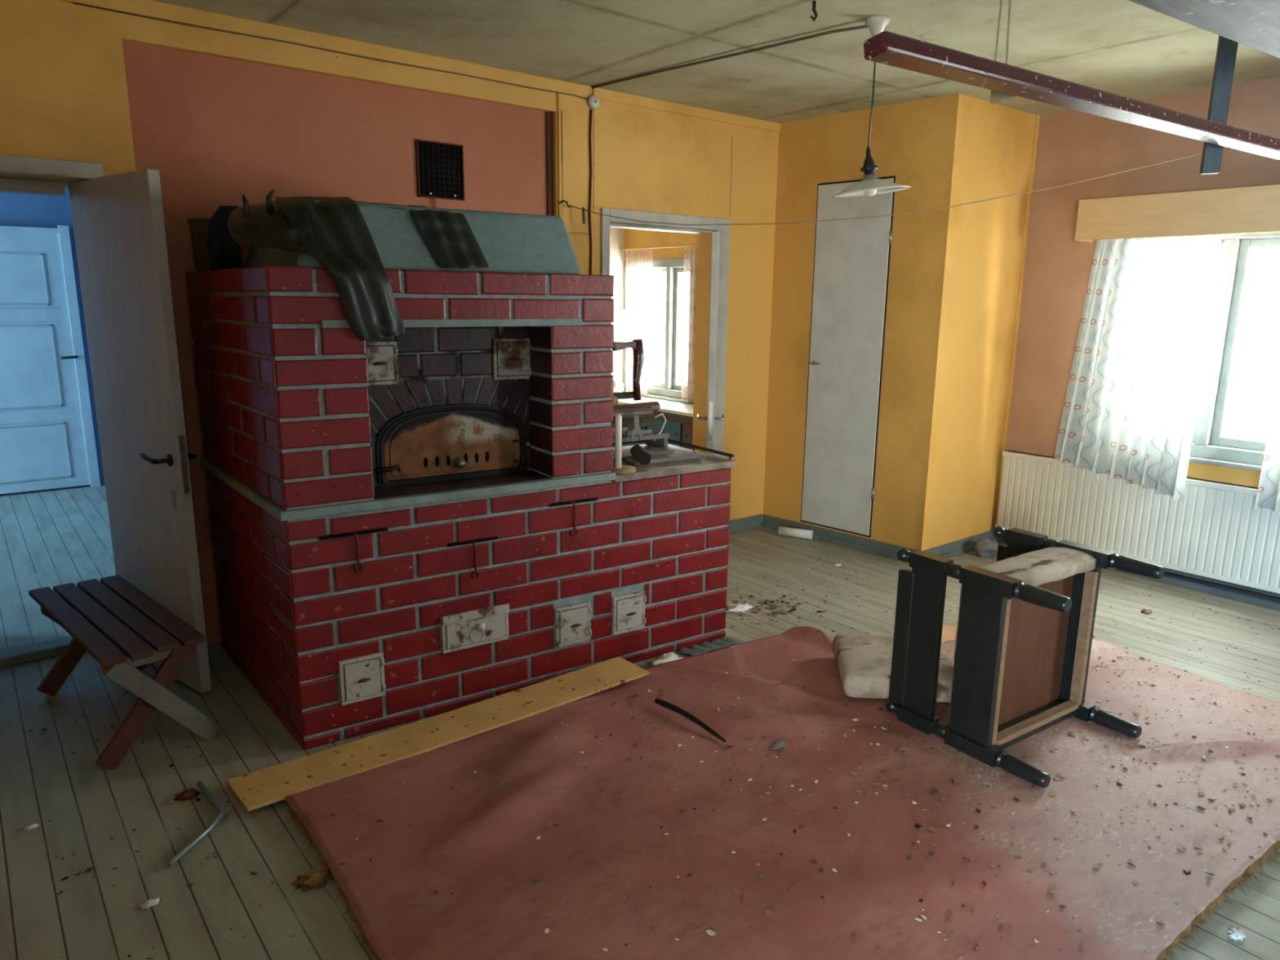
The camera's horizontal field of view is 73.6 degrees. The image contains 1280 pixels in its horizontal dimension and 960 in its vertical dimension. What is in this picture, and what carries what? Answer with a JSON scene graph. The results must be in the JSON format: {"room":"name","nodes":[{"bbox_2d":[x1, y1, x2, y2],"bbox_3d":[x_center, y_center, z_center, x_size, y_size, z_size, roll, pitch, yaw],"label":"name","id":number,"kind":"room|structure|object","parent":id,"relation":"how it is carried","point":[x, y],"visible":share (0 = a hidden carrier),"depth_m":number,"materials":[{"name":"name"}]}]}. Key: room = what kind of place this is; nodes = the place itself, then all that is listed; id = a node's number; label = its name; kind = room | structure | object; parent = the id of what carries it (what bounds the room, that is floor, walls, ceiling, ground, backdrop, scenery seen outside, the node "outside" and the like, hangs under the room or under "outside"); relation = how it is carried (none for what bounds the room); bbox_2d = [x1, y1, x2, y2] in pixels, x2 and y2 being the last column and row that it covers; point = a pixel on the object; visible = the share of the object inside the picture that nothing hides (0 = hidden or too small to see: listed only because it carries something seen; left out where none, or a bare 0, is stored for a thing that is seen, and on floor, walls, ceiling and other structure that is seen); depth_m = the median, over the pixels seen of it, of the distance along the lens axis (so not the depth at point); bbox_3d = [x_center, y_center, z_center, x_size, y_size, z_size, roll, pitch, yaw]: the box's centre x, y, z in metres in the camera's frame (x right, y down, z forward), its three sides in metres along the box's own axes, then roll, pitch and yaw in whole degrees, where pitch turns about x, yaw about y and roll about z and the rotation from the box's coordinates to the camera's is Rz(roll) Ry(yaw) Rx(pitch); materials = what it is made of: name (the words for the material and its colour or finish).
{"room":"abandoned farmhouse kitchen","nodes":[
{"label":"abandoned farmhouse kitchen","id":0,"kind":"room"},
{"bbox_2d":[0,188,104,496],"bbox_3d":[-6.116,-1.083,5.913,4.800,2.752,0.150,-9,15,-38],"label":"wall","id":1,"kind":"structure","parent":0,"point":[20,210],"depth_m":6.79,"materials":[{"name":"blue paint"}]},
{"bbox_2d":[0,225,100,493],"bbox_3d":[-5.020,-0.916,6.688,1.160,2.126,0.095,-9,15,-38],"label":"door","id":2,"kind":"structure","parent":1,"relation":"in","point":[47,441],"depth_m":6.87,"materials":[{"name":"white paint"}]},
{"bbox_2d":[0,0,778,644],"bbox_3d":[-2.022,-0.618,3.940,9.160,2.752,0.450,-9,15,-38],"label":"wall","id":3,"kind":"structure","parent":0,"point":[222,117],"depth_m":3.97,"materials":[{"name":"yellow paint"}]},
{"bbox_2d":[0,635,73,667],"bbox_3d":[-2.720,0.773,3.874,0.750,0.045,0.130,-9,15,-38],"label":"trim","id":4,"kind":"structure","parent":3,"relation":"attached to","point":[14,655],"depth_m":3.83,"materials":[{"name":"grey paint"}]},
{"bbox_2d":[0,154,103,196],"bbox_3d":[-2.576,-0.200,3.487,0.838,2.112,0.350,-9,15,-38],"label":"trim","id":5,"kind":"structure","parent":3,"relation":"attached to","point":[8,163],"depth_m":3.35,"materials":[{"name":"grey paint"}]},
{"bbox_2d":[67,168,211,693],"bbox_3d":[-2.042,-0.173,3.495,0.724,2.027,0.168,10,15,36],"label":"door","id":6,"kind":"structure","parent":3,"relation":"in","point":[118,224],"depth_m":3.40,"materials":[{"name":"grey paint"}]},
{"bbox_2d":[72,2,588,100],"bbox_3d":[-1.214,-1.952,3.982,2.400,0.018,0.006,-9,15,-38],"label":"cable","id":7,"kind":"object","parent":3,"relation":"attached to","point":[81,4],"visible":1,"depth_m":3.78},
{"bbox_2d":[59,0,780,132],"bbox_3d":[-1.669,-1.924,3.634,6.655,0.062,0.016,-9,15,-38],"label":"trim","id":8,"kind":"structure","parent":3,"relation":"attached to","point":[167,11],"depth_m":4.02,"materials":[{"name":"yellow paint"}]},
{"bbox_2d":[415,138,464,207],"bbox_3d":[-1.005,-1.511,4.328,0.252,0.370,0.017,-9,15,-38],"label":"air vent","id":9,"kind":"object","parent":3,"relation":"in","point":[439,165],"visible":0.98,"depth_m":4.32,"materials":[{"name":"metal"}]},
{"bbox_2d":[546,111,553,215],"bbox_3d":[-0.498,-1.559,4.736,0.035,0.894,0.016,-9,15,-38],"label":"trim","id":10,"kind":"structure","parent":3,"relation":"attached to","point":[549,173],"depth_m":4.69,"materials":[{"name":"brown wood"}]},
{"bbox_2d":[558,200,572,207],"bbox_3d":[-0.410,-1.522,4.715,0.074,0.037,0.030,-1,12,-9],"label":"wall hook","id":11,"kind":"object","parent":3,"relation":"attached to","point":[562,201],"visible":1,"depth_m":4.71,"materials":[{"name":"metal"}]},
{"bbox_2d":[557,93,591,275],"bbox_3d":[-0.372,-0.784,4.954,0.220,2.690,0.012,-9,15,-38],"label":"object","id":12,"kind":"structure","parent":3,"relation":"attached to","point":[574,172],"depth_m":4.75,"materials":[{"name":"yellow paint"}]},
{"bbox_2d":[588,109,592,275],"bbox_3d":[-0.289,-0.764,5.009,0.025,2.630,0.013,-9,15,-38],"label":"cable","id":13,"kind":"object","parent":3,"relation":"attached to","point":[591,110],"visible":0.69,"depth_m":4.82,"materials":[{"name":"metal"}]},
{"bbox_2d":[586,94,599,109],"bbox_3d":[-0.254,-2.090,4.731,0.072,0.072,0.032,-9,15,-38],"label":"junction box","id":14,"kind":"object","parent":3,"relation":"attached to","point":[593,102],"visible":1,"depth_m":4.72,"materials":[{"name":"plastic"}]},
{"bbox_2d":[560,110,732,234],"bbox_3d":[0.070,-1.810,5.088,1.324,0.720,0.016,-9,15,-38],"label":"trim","id":15,"kind":"structure","parent":3,"relation":"attached to","point":[561,110],"depth_m":4.73,"materials":[{"name":"yellow wood"}]},
{"bbox_2d":[600,208,730,457],"bbox_3d":[0.131,-0.597,5.481,1.025,2.115,0.140,-9,15,-38],"label":"trim","id":16,"kind":"structure","parent":3,"relation":"attached to","point":[724,240],"depth_m":5.47,"materials":[{"name":"grey paint"}]},
{"bbox_2d":[697,231,724,454],"bbox_3d":[0.441,-0.499,5.299,0.159,1.945,0.803,2,12,5],"label":"door","id":17,"kind":"structure","parent":3,"relation":"in","point":[710,418],"depth_m":4.84,"materials":[{"name":"grey paint"}]},
{"bbox_2d":[727,514,763,533],"bbox_3d":[0.723,0.315,6.091,0.425,0.088,0.018,-9,15,-38],"label":"baseboard","id":18,"kind":"structure","parent":3,"relation":"attached to","point":[748,522],"depth_m":6.10,"materials":[{"name":"blue paint"}]},
{"bbox_2d":[609,227,625,382],"bbox_3d":[-1.361,-1.473,7.986,2.960,2.752,0.140,-9,15,-38],"label":"wall","id":19,"kind":"structure","parent":0,"point":[617,235],"depth_m":8.69,"materials":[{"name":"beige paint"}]},
{"bbox_2d":[611,308,626,349],"bbox_3d":[-0.423,-1.511,8.574,0.755,0.400,0.118,-9,15,-38],"label":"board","id":20,"kind":"object","parent":19,"relation":"attached to","point":[620,314],"visible":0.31,"depth_m":8.67,"materials":[{"name":"white wood"}]},
{"bbox_2d":[0,484,1279,959],"bbox_3d":[-0.849,1.039,3.119,9.180,0.120,11.950,-9,15,-38],"label":"floor","id":21,"kind":"structure","parent":0,"point":[50,539],"depth_m":3.02,"materials":[{"name":"grey wood"}]},
{"bbox_2d":[23,823,39,830],"bbox_3d":[-1.871,1.067,2.632,0.040,0.010,0.031,-9,15,-38],"label":"flake","id":22,"kind":"object","parent":21,"relation":"on","point":[32,826],"visible":1,"depth_m":2.63,"materials":[{"name":"white paper"}]},
{"bbox_2d":[28,574,222,769],"bbox_3d":[-2.023,0.711,3.313,1.008,0.424,0.400,12,16,42],"label":"slatted bench","id":23,"kind":"object","parent":21,"relation":"on","point":[124,629],"visible":1,"depth_m":3.09,"materials":[{"name":"red wood"}]},
{"bbox_2d":[138,897,159,909],"bbox_3d":[-1.323,1.141,2.307,0.052,0.014,0.042,-9,15,-38],"label":"flake","id":24,"kind":"object","parent":21,"relation":"on","point":[148,904],"visible":1,"depth_m":2.30,"materials":[{"name":"white paper"}]},
{"bbox_2d":[173,788,200,800],"bbox_3d":[-1.482,1.032,2.801,0.080,0.022,0.060,-9,15,-38],"label":"rag","id":25,"kind":"object","parent":21,"relation":"on","point":[185,795],"visible":1,"depth_m":2.79,"materials":[{"name":"fabric"}]},
{"bbox_2d":[166,780,223,867],"bbox_3d":[-1.362,1.053,2.670,0.119,0.021,0.446,-3,13,-16],"label":"rod","id":26,"kind":"object","parent":21,"relation":"on","point":[205,791],"visible":1,"depth_m":2.61,"materials":[{"name":"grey metal"}]},
{"bbox_2d":[290,866,331,891],"bbox_3d":[-0.911,1.118,2.404,0.086,0.043,0.109,6,13,22],"label":"clump","id":27,"kind":"object","parent":21,"relation":"on","point":[317,877],"visible":0.97,"depth_m":2.38,"materials":[{"name":"brown"}]},
{"bbox_2d":[185,200,736,750],"bbox_3d":[-0.742,-0.165,3.848,2.099,1.938,1.218,-7,14,-33],"label":"oven","id":28,"kind":"object","parent":21,"relation":"on","point":[433,518],"visible":0.99,"depth_m":3.32,"materials":[{"name":"red brick"}]},
{"bbox_2d":[186,217,242,271],"bbox_3d":[-1.777,-0.983,3.594,0.210,0.209,0.210,-7,14,-33],"label":"wicker basket","id":29,"kind":"object","parent":28,"relation":"on","point":[197,226],"visible":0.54,"depth_m":3.51,"materials":[{"name":"brown wicker"}]},
{"bbox_2d":[206,205,242,270],"bbox_3d":[-1.631,-0.952,3.367,0.139,0.246,0.097,-9,15,-38],"label":"crumpled cloth","id":30,"kind":"object","parent":28,"relation":"on","point":[220,242],"visible":0.82,"depth_m":3.33,"materials":[{"name":"black fabric"}]},
{"bbox_2d":[227,189,488,340],"bbox_3d":[-1.043,-0.773,3.107,0.967,0.500,0.607,0,12,-3],"label":"trousers","id":31,"kind":"object","parent":28,"relation":"on","point":[335,231],"visible":0.91,"depth_m":2.91,"materials":[{"name":"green fabric"}]},
{"bbox_2d":[243,200,580,275],"bbox_3d":[-0.981,-0.977,3.561,1.092,0.235,1.083,-7,14,-33],"label":"hood","id":32,"kind":"object","parent":28,"relation":"attached to","point":[508,242],"depth_m":3.25,"materials":[{"name":"teal paint"}]},
{"bbox_2d":[611,414,635,474],"bbox_3d":[-0.074,-0.157,3.658,0.116,0.249,0.116,-7,14,-33],"label":"holder","id":33,"kind":"object","parent":28,"relation":"on","point":[618,468],"visible":0.9,"depth_m":3.63,"materials":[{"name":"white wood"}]},
{"bbox_2d":[630,444,650,465],"bbox_3d":[0.001,-0.117,3.888,0.065,0.061,0.202,-1,12,-9],"label":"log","id":34,"kind":"object","parent":28,"relation":"on","point":[641,455],"visible":0.98,"depth_m":3.80,"materials":[{"name":"brown wood"}]},
{"bbox_2d":[613,429,669,448],"bbox_3d":[-0.093,-0.182,4.191,0.460,0.075,0.174,-7,14,-33],"label":"rack","id":35,"kind":"object","parent":28,"relation":"on","point":[661,441],"visible":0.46,"depth_m":4.24,"materials":[{"name":"grey metal"}]},
{"bbox_2d":[611,422,628,438],"bbox_3d":[-0.142,-0.232,4.053,0.160,0.070,0.076,-8,15,-35],"label":"log","id":36,"kind":"object","parent":35,"relation":"on","point":[624,427],"visible":0.22,"depth_m":4.06,"materials":[{"name":"brown wood"}]},
{"bbox_2d":[611,417,657,428],"bbox_3d":[-0.107,-0.275,4.177,0.401,0.041,0.079,-7,14,-30],"label":"log","id":37,"kind":"object","parent":35,"relation":"on","point":[643,421],"visible":0.32,"depth_m":4.22,"materials":[{"name":"brown wood"}]},
{"bbox_2d":[613,406,653,417],"bbox_3d":[-0.092,-0.326,4.098,0.331,0.043,0.065,-7,14,-31],"label":"log","id":38,"kind":"object","parent":37,"relation":"on","point":[642,411],"visible":0.56,"depth_m":4.10,"materials":[{"name":"brown wood"}]},
{"bbox_2d":[613,400,660,409],"bbox_3d":[-0.089,-0.346,4.154,0.421,0.048,0.075,-8,15,-35],"label":"log","id":39,"kind":"object","parent":38,"relation":"on","point":[655,405],"visible":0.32,"depth_m":4.20,"materials":[{"name":"brown wood"}]},
{"bbox_2d":[611,395,617,405],"bbox_3d":[-0.201,-0.368,4.044,0.201,0.051,0.052,-7,14,-32],"label":"log","id":40,"kind":"object","parent":39,"relation":"on","point":[614,398],"visible":0.12,"depth_m":4.07,"materials":[{"name":"brown wood"}]},
{"bbox_2d":[613,391,634,399],"bbox_3d":[-0.164,-0.404,4.138,0.292,0.035,0.060,-5,13,-26],"label":"log","id":41,"kind":"object","parent":39,"relation":"on","point":[623,395],"visible":0.36,"depth_m":4.16,"materials":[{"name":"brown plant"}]},
{"bbox_2d":[611,338,644,400],"bbox_3d":[-0.055,-0.528,4.122,0.177,0.297,0.054,-9,15,-38],"label":"axe","id":42,"kind":"object","parent":39,"relation":"on","point":[636,344],"visible":0.93,"depth_m":4.13,"materials":[{"name":"red paint"}]},
{"bbox_2d":[631,414,642,441],"bbox_3d":[-0.016,-0.246,4.079,0.062,0.127,0.008,-6,14,-27],"label":"wrench","id":43,"kind":"object","parent":35,"relation":"on","point":[636,429],"visible":1,"depth_m":4.07,"materials":[{"name":"grey metal"}]},
{"bbox_2d":[653,413,666,441],"bbox_3d":[0.098,-0.261,4.223,0.083,0.138,0.018,-7,14,-33],"label":"wire loop","id":44,"kind":"object","parent":35,"relation":"on","point":[662,428],"visible":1,"depth_m":4.22,"materials":[{"name":"white metal"}]},
{"bbox_2d":[613,447,674,462],"bbox_3d":[-0.019,-0.119,4.035,0.400,0.018,0.100,-9,15,-38],"label":"plank offcut","id":45,"kind":"object","parent":28,"relation":"on","point":[660,451],"visible":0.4,"depth_m":4.07,"materials":[{"name":"grey wood"}]},
{"bbox_2d":[625,452,700,465],"bbox_3d":[0.108,-0.100,3.953,0.360,0.018,0.085,-7,14,-31],"label":"plank offcut","id":46,"kind":"object","parent":28,"relation":"on","point":[683,455],"visible":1,"depth_m":3.94,"materials":[{"name":"grey wood"}]},
{"bbox_2d":[611,438,736,482],"bbox_3d":[0.006,-0.106,4.035,0.712,0.060,0.658,-9,15,-38],"label":"cooktop","id":47,"kind":"object","parent":28,"relation":"in","point":[708,464],"depth_m":3.87,"materials":[{"name":"metal"}]},
{"bbox_2d":[18,539,1279,959],"bbox_3d":[0.595,0.849,3.771,5.283,0.007,3.211,-9,15,-38],"label":"crumbs","id":48,"kind":"object","parent":21,"relation":"on","point":[89,868],"visible":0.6,"depth_m":2.98,"materials":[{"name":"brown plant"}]},
{"bbox_2d":[611,395,693,449],"bbox_3d":[0.318,-0.390,8.074,0.485,0.632,2.170,-9,15,-38],"label":"base cabinet","id":49,"kind":"object","parent":21,"relation":"on","point":[678,415],"visible":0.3,"depth_m":7.78,"materials":[{"name":"teal laminate"}]},
{"bbox_2d":[617,395,693,417],"bbox_3d":[0.321,-0.683,8.012,0.485,0.032,2.170,-9,15,-38],"label":"countertop","id":50,"kind":"structure","parent":49,"relation":"on","point":[666,406],"depth_m":8.01,"materials":[{"name":"beige laminate"}]},
{"bbox_2d":[613,378,624,392],"bbox_3d":[-0.275,-0.940,8.610,0.230,0.173,0.252,-9,15,-38],"label":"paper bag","id":51,"kind":"object","parent":50,"relation":"on","point":[618,386],"visible":0.38,"depth_m":8.52,"materials":[{"name":"white paper"}]},
{"bbox_2d":[647,651,683,666],"bbox_3d":[0.108,0.818,3.829,0.183,0.054,0.129,-9,15,-38],"label":"crumpled paper","id":52,"kind":"object","parent":21,"relation":"on","point":[671,656],"visible":0.59,"depth_m":3.83,"materials":[{"name":"white paper"}]},
{"bbox_2d":[678,635,743,655],"bbox_3d":[0.338,0.779,4.041,0.341,0.018,0.074,-8,15,-34],"label":"strip","id":53,"kind":"object","parent":21,"relation":"on","point":[725,641],"visible":0.97,"depth_m":4.03,"materials":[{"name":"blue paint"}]},
{"bbox_2d":[724,603,752,613],"bbox_3d":[0.520,0.679,4.550,0.194,0.026,0.136,-9,15,-38],"label":"paper scrap","id":54,"kind":"object","parent":21,"relation":"on","point":[737,607],"visible":0.98,"depth_m":4.53,"materials":[{"name":"white paper"}]},
{"bbox_2d":[284,626,1279,959],"bbox_3d":[0.818,0.972,3.003,3.541,0.096,2.239,-9,15,-38],"label":"rug","id":55,"kind":"object","parent":21,"relation":"on","point":[391,896],"visible":0.79,"depth_m":2.62,"materials":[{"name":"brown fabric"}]},
{"bbox_2d":[226,656,649,811],"bbox_3d":[-0.665,0.907,3.221,1.603,0.050,0.214,-8,15,-36],"label":"board","id":56,"kind":"object","parent":55,"relation":"on","point":[259,788],"visible":1,"depth_m":3.12,"materials":[{"name":"wood"}]},
{"bbox_2d":[654,697,726,742],"bbox_3d":[0.191,0.902,3.238,0.033,0.025,0.391,-9,15,-38],"label":"stick","id":57,"kind":"object","parent":55,"relation":"on","point":[666,704],"visible":1,"depth_m":3.25,"materials":[{"name":"black wood"}]},
{"bbox_2d":[769,739,786,749],"bbox_3d":[0.498,0.954,3.078,0.057,0.021,0.065,4,13,17],"label":"flake","id":58,"kind":"object","parent":55,"relation":"on","point":[776,744],"visible":1,"depth_m":3.07,"materials":[{"name":"grey paint"}]},
{"bbox_2d":[331,628,1279,959],"bbox_3d":[0.822,0.961,3.002,3.481,0.070,2.174,-9,15,-38],"label":"flakes","id":59,"kind":"object","parent":55,"relation":"on","point":[710,932],"visible":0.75,"depth_m":2.71,"materials":[{"name":"brown wood"}]},
{"bbox_2d":[473,661,1274,946],"bbox_3d":[1.071,0.942,3.160,3.293,0.046,1.882,-9,15,-38],"label":"crumbs","id":60,"kind":"object","parent":55,"relation":"on","point":[1052,889],"visible":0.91,"depth_m":2.81,"materials":[{"name":"brown wood"}]},
{"bbox_2d":[832,633,953,702],"bbox_3d":[1.075,0.788,3.624,0.470,0.127,0.470,2,12,6],"label":"seat cushion","id":61,"kind":"object","parent":55,"relation":"on","point":[864,662],"visible":0.6,"depth_m":3.49,"materials":[{"name":"fabric"}]},
{"bbox_2d":[884,526,1164,788],"bbox_3d":[1.410,0.606,3.201,0.660,0.675,0.667,-7,14,-33],"label":"armchair","id":62,"kind":"object","parent":55,"relation":"on","point":[1026,619],"visible":1,"depth_m":3.16,"materials":[{"name":"black wood"}]},
{"bbox_2d":[1182,869,1191,875],"bbox_3d":[1.544,1.111,2.413,0.043,0.013,0.032,-9,15,-38],"label":"flake","id":63,"kind":"object","parent":55,"relation":"on","point":[1184,870],"visible":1,"depth_m":2.41,"materials":[{"name":"grey"}]},
{"bbox_2d":[731,585,839,626],"bbox_3d":[0.711,0.663,4.635,0.835,0.011,0.512,-9,15,-38],"label":"crumbs","id":64,"kind":"object","parent":21,"relation":"on","point":[774,606],"depth_m":4.57,"materials":[{"name":"grey plant"}]},
{"bbox_2d":[777,526,813,539],"bbox_3d":[1.077,0.366,5.930,0.232,0.061,0.062,7,13,26],"label":"paper roll","id":65,"kind":"object","parent":21,"relation":"on","point":[782,531],"visible":1,"depth_m":5.91,"materials":[{"name":"white paper"}]},
{"bbox_2d":[941,625,956,643],"bbox_3d":[1.346,0.805,4.006,0.859,0.010,0.320,-7,14,-33],"label":"board","id":66,"kind":"object","parent":21,"relation":"on","point":[948,632],"visible":0.12,"depth_m":4.22,"materials":[{"name":"beige wood"}]},
{"bbox_2d":[974,537,998,557],"bbox_3d":[2.254,0.443,5.559,0.167,0.138,0.171,4,12,14],"label":"stone","id":67,"kind":"object","parent":21,"relation":"on","point":[984,547],"visible":0.96,"depth_m":5.50,"materials":[{"name":"grey stone"}]},
{"bbox_2d":[1141,608,1152,614],"bbox_3d":[2.705,0.700,4.566,0.080,0.020,0.054,-9,15,-38],"label":"flake","id":68,"kind":"object","parent":21,"relation":"on","point":[1148,611],"visible":1,"depth_m":4.56,"materials":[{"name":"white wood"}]},
{"bbox_2d":[1225,927,1247,941],"bbox_3d":[1.562,1.186,2.239,0.062,0.014,0.045,-9,15,-38],"label":"flake","id":69,"kind":"object","parent":21,"relation":"on","point":[1235,934],"visible":1,"depth_m":2.23,"materials":[{"name":"white paper"}]},
{"bbox_2d":[152,0,1279,123],"bbox_3d":[-0.819,-1.760,2.522,9.180,0.100,11.950,-9,15,-38],"label":"ceiling","id":70,"kind":"structure","parent":0,"point":[1126,48],"depth_m":3.86,"materials":[{"name":"beige paint"}]},
{"bbox_2d":[591,24,868,88],"bbox_3d":[0.345,-2.026,4.135,1.706,0.025,0.028,12,16,43],"label":"cable","id":71,"kind":"object","parent":70,"relation":"attached to","point":[865,26],"visible":0.92,"depth_m":4.01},
{"bbox_2d":[809,0,817,21],"bbox_3d":[0.681,-1.831,3.345,0.033,0.072,0.014,-5,13,-24],"label":"ceiling hook","id":72,"kind":"object","parent":70,"relation":"attached to","point":[814,2],"visible":1,"depth_m":3.34,"materials":[{"name":"metal"}]},
{"bbox_2d":[831,14,910,198],"bbox_3d":[0.994,-1.561,3.611,0.328,0.706,0.330,-9,15,-38],"label":"pendant lamp","id":73,"kind":"object","parent":70,"relation":"hanging from","point":[870,185],"visible":0.95,"depth_m":3.61,"materials":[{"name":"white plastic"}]},
{"bbox_2d":[860,146,878,174],"bbox_3d":[0.980,-1.361,3.652,0.085,0.115,0.075,1,12,2],"label":"socket","id":74,"kind":"object","parent":73,"relation":"attached to","point":[868,167],"depth_m":3.64,"materials":[{"name":"black plastic"}]},
{"bbox_2d":[863,0,1279,159],"bbox_3d":[1.865,-1.461,2.889,3.250,0.581,0.152,-8,15,-34],"label":"pole","id":75,"kind":"object","parent":70,"relation":"hanging from","point":[1005,81],"visible":1,"depth_m":2.39,"materials":[{"name":"red paint"}]},
{"bbox_2d":[1128,0,1279,58],"bbox_3d":[2.153,-1.458,2.458,3.800,0.402,0.420,-7,14,-33],"label":"plank","id":76,"kind":"object","parent":70,"relation":"hanging from","point":[1253,24],"visible":1,"depth_m":2.24,"materials":[{"name":"grey wood"}]},
{"bbox_2d":[1199,35,1238,174],"bbox_3d":[2.138,-1.471,3.140,0.058,0.660,0.040,6,13,22],"label":"hanging slat","id":77,"kind":"object","parent":70,"relation":"hanging from","point":[1226,52],"visible":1,"depth_m":3.14,"materials":[{"name":"grey paint"}]},
{"bbox_2d":[763,93,1035,550],"bbox_3d":[1.690,-0.973,5.794,1.005,2.752,1.244,-9,15,-38],"label":"wall","id":78,"kind":"structure","parent":0,"point":[913,142],"depth_m":5.33,"materials":[{"name":"yellow paint"}]},
{"bbox_2d":[800,175,895,537],"bbox_3d":[1.313,-0.763,5.542,0.057,2.250,0.561,-11,17,-43],"label":"door","id":79,"kind":"structure","parent":78,"relation":"in","point":[851,257],"depth_m":5.54,"materials":[{"name":"white paint"}]},
{"bbox_2d":[760,514,997,562],"bbox_3d":[1.601,0.406,5.718,1.643,0.085,0.736,3,12,12],"label":"baseboard","id":80,"kind":"structure","parent":78,"relation":"attached to","point":[858,543],"depth_m":5.67,"materials":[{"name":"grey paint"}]},
{"bbox_2d":[920,93,1039,551],"bbox_3d":[2.122,-0.912,5.340,0.901,2.672,0.012,-9,15,-38],"label":"trim","id":81,"kind":"structure","parent":78,"relation":"attached to","point":[1037,117],"depth_m":5.35,"materials":[{"name":"yellow paint"}]},
{"bbox_2d":[624,77,1279,594],"bbox_3d":[2.102,-1.066,6.251,0.220,2.752,9.850,-9,15,-38],"label":"wall","id":82,"kind":"structure","parent":0,"point":[1073,146],"depth_m":5.27,"materials":[{"name":"orange paint"}]},
{"bbox_2d":[622,257,693,403],"bbox_3d":[0.206,-1.489,8.466,0.200,1.345,1.120,-9,15,-38],"label":"window","id":83,"kind":"structure","parent":82,"relation":"in","point":[670,389],"depth_m":8.34,"materials":[{"name":"grey paint"}]},
{"bbox_2d":[620,244,697,250],"bbox_3d":[0.227,-2.212,8.133,0.016,0.016,1.350,-9,15,-38],"label":"curtain rod","id":84,"kind":"object","parent":82,"relation":"attached to","point":[694,245],"visible":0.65,"depth_m":8.17,"materials":[{"name":"brown wood"}]},
{"bbox_2d":[625,249,653,395],"bbox_3d":[-0.023,-1.569,8.579,0.061,1.421,0.443,-9,15,-38],"label":"lace curtain","id":85,"kind":"object","parent":84,"relation":"hanging from","point":[638,264],"visible":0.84,"depth_m":8.55,"materials":[{"name":"white fabric"}]},
{"bbox_2d":[680,246,697,401],"bbox_3d":[0.515,-1.425,7.923,0.070,1.417,0.349,-9,15,-38],"label":"lace curtain","id":86,"kind":"object","parent":84,"relation":"hanging from","point":[690,253],"visible":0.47,"depth_m":7.99,"materials":[{"name":"white fabric"}]},
{"bbox_2d":[571,130,1279,225],"bbox_3d":[1.537,-1.610,4.466,3.859,0.545,0.005,2,12,7],"label":"clothesline","id":87,"kind":"object","parent":82,"relation":"attached to","point":[1277,131],"visible":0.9,"depth_m":4.52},
{"bbox_2d":[582,207,585,223],"bbox_3d":[-0.311,-1.462,4.731,0.018,0.088,0.008,-9,15,-38],"label":"peg","id":88,"kind":"object","parent":87,"relation":"hanging from","point":[583,208],"visible":1,"depth_m":4.73,"materials":[{"name":"metal"}]},
{"bbox_2d":[995,449,1279,593],"bbox_3d":[3.090,0.240,4.999,0.089,0.541,2.065,-9,15,-38],"label":"radiator","id":89,"kind":"object","parent":82,"relation":"attached to","point":[1216,531],"visible":0.79,"depth_m":5.04,"materials":[{"name":"white metal"}]},
{"bbox_2d":[996,537,1279,609],"bbox_3d":[3.703,0.726,4.351,0.045,0.075,4.046,-9,15,-38],"label":"baseboard","id":90,"kind":"structure","parent":82,"relation":"attached to","point":[1166,580],"depth_m":4.85,"materials":[{"name":"blue paint"}]},
{"bbox_2d":[1000,537,1279,603],"bbox_3d":[3.673,0.713,4.326,0.028,0.028,3.950,-9,15,-38],"label":"pipe","id":91,"kind":"object","parent":82,"relation":"attached to","point":[1189,580],"visible":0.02,"depth_m":4.80,"materials":[{"name":"grey metal"}]},
{"bbox_2d":[1074,184,1279,242],"bbox_3d":[3.213,-1.392,4.427,0.200,0.231,1.792,-9,15,-38],"label":"pelmet","id":92,"kind":"object","parent":82,"relation":"attached to","point":[1251,209],"visible":1,"depth_m":4.62,"materials":[{"name":"brown wood"}]},
{"bbox_2d":[1053,234,1222,499],"bbox_3d":[2.828,-0.699,4.954,0.102,1.528,0.755,-9,15,-38],"label":"curtain","id":93,"kind":"object","parent":92,"relation":"hanging from","point":[1129,411],"visible":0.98,"depth_m":4.91,"materials":[{"name":"fabric"}]},
{"bbox_2d":[1254,368,1279,511],"bbox_3d":[3.462,-0.538,4.179,0.072,1.506,0.572,-9,15,-38],"label":"curtain","id":94,"kind":"object","parent":92,"relation":"hanging from","point":[1268,496],"visible":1,"depth_m":4.48,"materials":[{"name":"fabric"}]},
{"bbox_2d":[1186,461,1261,487],"bbox_3d":[3.340,0.002,4.702,0.006,0.136,1.680,-9,15,-38],"label":"trim","id":95,"kind":"structure","parent":82,"relation":"attached to","point":[1197,470],"depth_m":4.78,"materials":[{"name":"yellow paint"}]},
{"bbox_2d":[1189,231,1279,471],"bbox_3d":[3.275,-0.736,4.707,0.200,1.305,1.300,-9,15,-38],"label":"window","id":96,"kind":"structure","parent":82,"relation":"in","point":[1210,445],"depth_m":4.74,"materials":[{"name":"grey paint"}]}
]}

